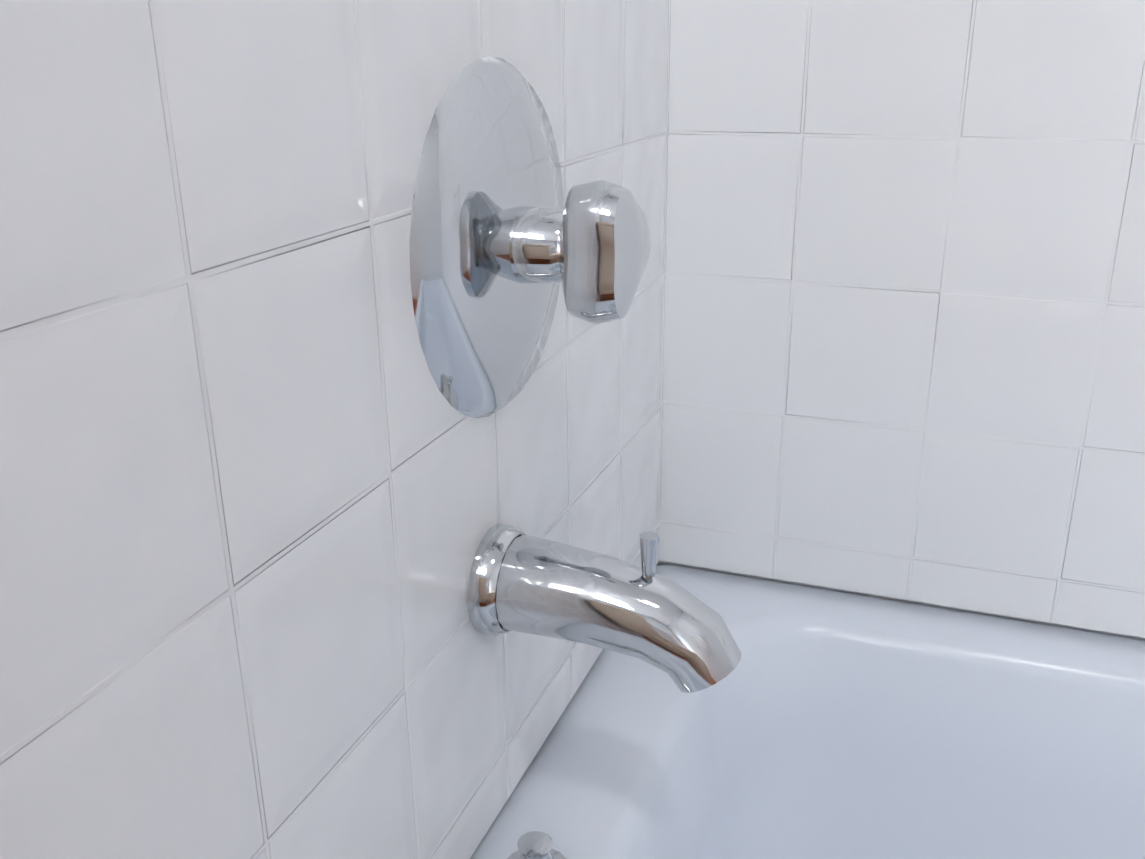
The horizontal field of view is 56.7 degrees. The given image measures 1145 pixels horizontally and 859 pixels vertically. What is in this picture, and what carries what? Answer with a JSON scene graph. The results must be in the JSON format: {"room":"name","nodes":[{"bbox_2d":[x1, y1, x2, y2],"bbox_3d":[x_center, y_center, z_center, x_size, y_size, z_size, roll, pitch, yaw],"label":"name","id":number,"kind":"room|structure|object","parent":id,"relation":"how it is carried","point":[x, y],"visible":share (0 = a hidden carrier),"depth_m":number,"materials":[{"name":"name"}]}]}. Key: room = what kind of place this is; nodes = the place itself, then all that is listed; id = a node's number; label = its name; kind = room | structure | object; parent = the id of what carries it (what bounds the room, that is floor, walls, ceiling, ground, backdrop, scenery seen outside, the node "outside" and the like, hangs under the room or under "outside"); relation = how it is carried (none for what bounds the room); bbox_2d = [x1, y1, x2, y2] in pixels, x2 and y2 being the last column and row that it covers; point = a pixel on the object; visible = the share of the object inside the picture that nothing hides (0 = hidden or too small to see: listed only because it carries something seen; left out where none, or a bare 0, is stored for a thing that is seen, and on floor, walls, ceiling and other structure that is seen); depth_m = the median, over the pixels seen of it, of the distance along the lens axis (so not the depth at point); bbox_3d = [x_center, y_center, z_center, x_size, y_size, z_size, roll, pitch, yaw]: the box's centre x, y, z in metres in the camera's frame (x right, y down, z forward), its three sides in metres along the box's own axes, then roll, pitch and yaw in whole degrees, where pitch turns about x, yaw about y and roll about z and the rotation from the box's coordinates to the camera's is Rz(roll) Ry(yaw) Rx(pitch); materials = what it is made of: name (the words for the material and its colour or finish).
{"room":"bathroom","nodes":[
{"label":"bathroom","id":0,"kind":"room"},
{"bbox_2d":[656,560,1144,640],"bbox_3d":[0.878,-0.742,0.474,1.686,2.678,0.100,7,22,19],"label":"wall","id":1,"kind":"structure","parent":0,"point":[914,602],"depth_m":0.98,"materials":[{"name":"white paint"}]},
{"bbox_2d":[0,0,670,858],"bbox_3d":[-0.077,-0.510,0.382,0.009,2.325,0.864,7,22,19],"label":"wall tiles","id":2,"kind":"structure","parent":1,"relation":"attached to","point":[264,486],"depth_m":0.42,"materials":[{"name":"white tile"}]},
{"bbox_2d":[410,56,649,417],"bbox_3d":[-0.003,-0.101,0.587,0.087,0.200,0.200,7,22,19],"label":"tub valve","id":3,"kind":"object","parent":2,"relation":"attached to","point":[504,242],"visible":1,"depth_m":0.56,"materials":[{"name":"silver metal"}]},
{"bbox_2d":[467,524,740,692],"bbox_3d":[0.023,0.101,0.626,0.156,0.092,0.068,7,22,19],"label":"tub spout","id":4,"kind":"object","parent":2,"relation":"attached to","point":[520,580],"visible":1,"depth_m":0.61,"materials":[{"name":"silver metal"}]},
{"bbox_2d":[660,0,1144,637],"bbox_3d":[0.860,-0.713,0.430,1.668,1.995,0.009,7,22,19],"label":"wall tile","id":5,"kind":"structure","parent":1,"relation":"attached to","point":[904,340],"depth_m":0.88,"materials":[{"name":"white tile"}]},
{"bbox_3d":[0.151,1.238,-0.910,1.886,0.060,4.338,7,22,19],"label":"floor","id":6,"kind":"structure","parent":0,"visible":0},
{"bbox_2d":[470,565,1144,858],"bbox_3d":[0.739,0.487,0.498,1.680,0.360,0.757,7,22,19],"label":"bathtub","id":7,"kind":"object","parent":6,"relation":"on","point":[816,723],"visible":0.81,"depth_m":0.91,"materials":[{"name":"white ceramic"}]}
]}

